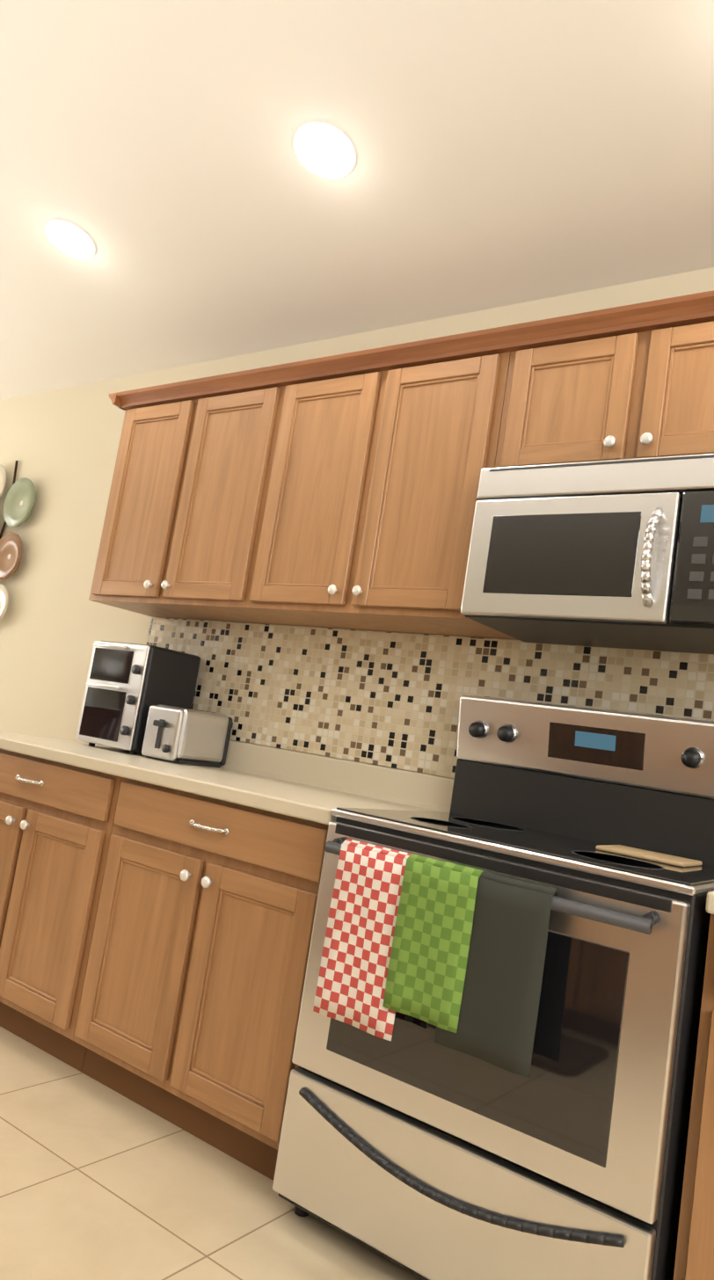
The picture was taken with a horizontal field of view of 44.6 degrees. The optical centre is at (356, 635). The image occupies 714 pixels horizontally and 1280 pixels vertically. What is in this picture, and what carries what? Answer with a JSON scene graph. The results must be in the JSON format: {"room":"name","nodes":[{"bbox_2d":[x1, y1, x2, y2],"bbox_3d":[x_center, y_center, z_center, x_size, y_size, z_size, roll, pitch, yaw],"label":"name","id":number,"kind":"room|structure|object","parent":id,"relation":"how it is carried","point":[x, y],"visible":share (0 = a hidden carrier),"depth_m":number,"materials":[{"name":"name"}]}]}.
{"room":"kitchen","nodes":[
{"label":"kitchen","id":0,"kind":"room"},
{"bbox_2d":[0,1026,422,1279],"bbox_3d":[-2.022,0.842,0.092,10.980,0.080,6.880,4,-8,36],"label":"floor","id":1,"kind":"structure","parent":0,"point":[98,1181],"depth_m":1.94,"materials":[{"name":"tile"}]},
{"bbox_2d":[0,749,109,1057],"bbox_3d":[-0.944,0.881,3.047,0.834,0.870,0.621,4,-8,36],"label":"base cabinet","id":2,"kind":"object","parent":1,"relation":"on","point":[51,811],"depth_m":2.71,"materials":[{"name":"brown wood"}]},
{"bbox_2d":[0,732,713,914],"bbox_3d":[0.813,0.495,1.863,5.055,0.141,0.646,4,-8,36],"label":"countertop","id":3,"kind":"structure","parent":2,"relation":"on","point":[317,789],"depth_m":2.72,"materials":[{"name":"beige stone"}]},
{"bbox_2d":[76,640,200,754],"bbox_3d":[-0.830,0.240,3.274,0.315,0.395,0.293,4,-8,36],"label":"toaster oven","id":4,"kind":"object","parent":3,"relation":"on","point":[128,686],"visible":0.96,"depth_m":3.17,"materials":[{"name":"black plastic"}]},
{"bbox_2d":[141,704,232,767],"bbox_3d":[-0.609,0.357,3.098,0.178,0.192,0.286,4,-8,36],"label":"toaster","id":5,"kind":"object","parent":3,"relation":"on","point":[179,735],"visible":1,"depth_m":3.02,"materials":[{"name":"silver metal"}]},
{"bbox_2d":[56,774,328,1180],"bbox_3d":[-0.276,0.926,2.557,0.826,0.870,0.620,4,-8,36],"label":"base cabinet","id":6,"kind":"object","parent":1,"relation":"on","point":[155,942],"depth_m":2.30,"materials":[{"name":"brown wood"}]},
{"bbox_2d":[272,695,713,1279],"bbox_3d":[0.388,0.761,2.010,0.839,1.264,0.736,4,-8,36],"label":"range","id":7,"kind":"object","parent":1,"relation":"on","point":[494,1050],"visible":1,"depth_m":1.75,"materials":[{"name":"silver metal"}]},
{"bbox_2d":[673,913,713,1279],"bbox_3d":[1.089,1.018,1.560,0.819,0.870,0.620,4,-8,36],"label":"base cabinet","id":8,"kind":"object","parent":1,"relation":"on","point":[694,1248],"depth_m":1.55,"materials":[{"name":"brown wood"}]},
{"bbox_2d":[0,267,713,778],"bbox_3d":[0.109,0.151,2.943,10.980,2.600,0.140,4,-8,36],"label":"wall","id":9,"kind":"structure","parent":0,"point":[61,445],"depth_m":3.97,"materials":[{"name":"beige paint"}]},
{"bbox_2d":[0,460,35,620],"bbox_3d":[-1.776,-0.466,4.317,0.515,0.841,0.036,4,-8,36],"label":"wall plates","id":10,"kind":"object","parent":9,"relation":"attached to","point":[18,502],"visible":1,"depth_m":4.24,"materials":[{"name":"glazed ceramic"},{"name":"dark metal"}]},
{"bbox_2d":[88,367,278,625],"bbox_3d":[-0.514,-0.479,3.229,0.900,0.810,0.340,4,-8,36],"label":"upper cabinet","id":11,"kind":"object","parent":9,"relation":"attached to","point":[170,522],"depth_m":3.13,"materials":[{"name":"brown wood"}]},
{"bbox_2d":[218,325,518,639],"bbox_3d":[0.097,-0.438,2.782,0.901,0.810,0.340,4,-8,36],"label":"upper cabinet","id":12,"kind":"object","parent":9,"relation":"attached to","point":[337,490],"depth_m":2.63,"materials":[{"name":"brown wood"}]},
{"bbox_2d":[146,617,713,778],"bbox_3d":[1.095,0.315,2.105,4.905,0.520,0.007,4,-8,36],"label":"backsplash","id":13,"kind":"structure","parent":9,"relation":"attached to","point":[388,699],"depth_m":2.83,"materials":[{"name":"tile"}]},
{"bbox_2d":[493,290,713,467],"bbox_3d":[0.797,-0.589,2.316,0.756,0.412,0.340,4,-8,36],"label":"upper cabinet","id":14,"kind":"object","parent":9,"relation":"attached to","point":[632,381],"depth_m":2.22,"materials":[{"name":"brown wood"}]},
{"bbox_2d":[460,453,713,654],"bbox_3d":[0.697,-0.198,2.216,0.748,0.401,0.466,4,-8,36],"label":"microwave","id":15,"kind":"object","parent":14,"relation":"attached to","point":[614,554],"visible":1,"depth_m":2.11,"materials":[{"name":"silver metal"}]},
{"bbox_2d":[0,0,713,399],"bbox_3d":[-1.585,-1.973,0.430,10.980,0.533,6.600,4,-8,36],"label":"ceiling","id":16,"kind":"structure","parent":0,"point":[512,151],"depth_m":2.50,"materials":[{"name":"white paint"}]},
{"bbox_2d":[44,219,95,259],"bbox_3d":[-1.044,-1.439,3.172,0.184,0.046,0.181,4,-8,36],"label":"recessed light","id":17,"kind":"object","parent":16,"relation":"in","point":[70,239],"visible":1,"depth_m":3.16,"materials":[{"name":"white"}]},
{"bbox_2d":[293,122,356,179],"bbox_3d":[-0.092,-1.375,2.476,0.184,0.046,0.181,4,-8,36],"label":"recessed light","id":18,"kind":"object","parent":16,"relation":"in","point":[324,150],"visible":1,"depth_m":2.47,"materials":[{"name":"white"}]}
]}

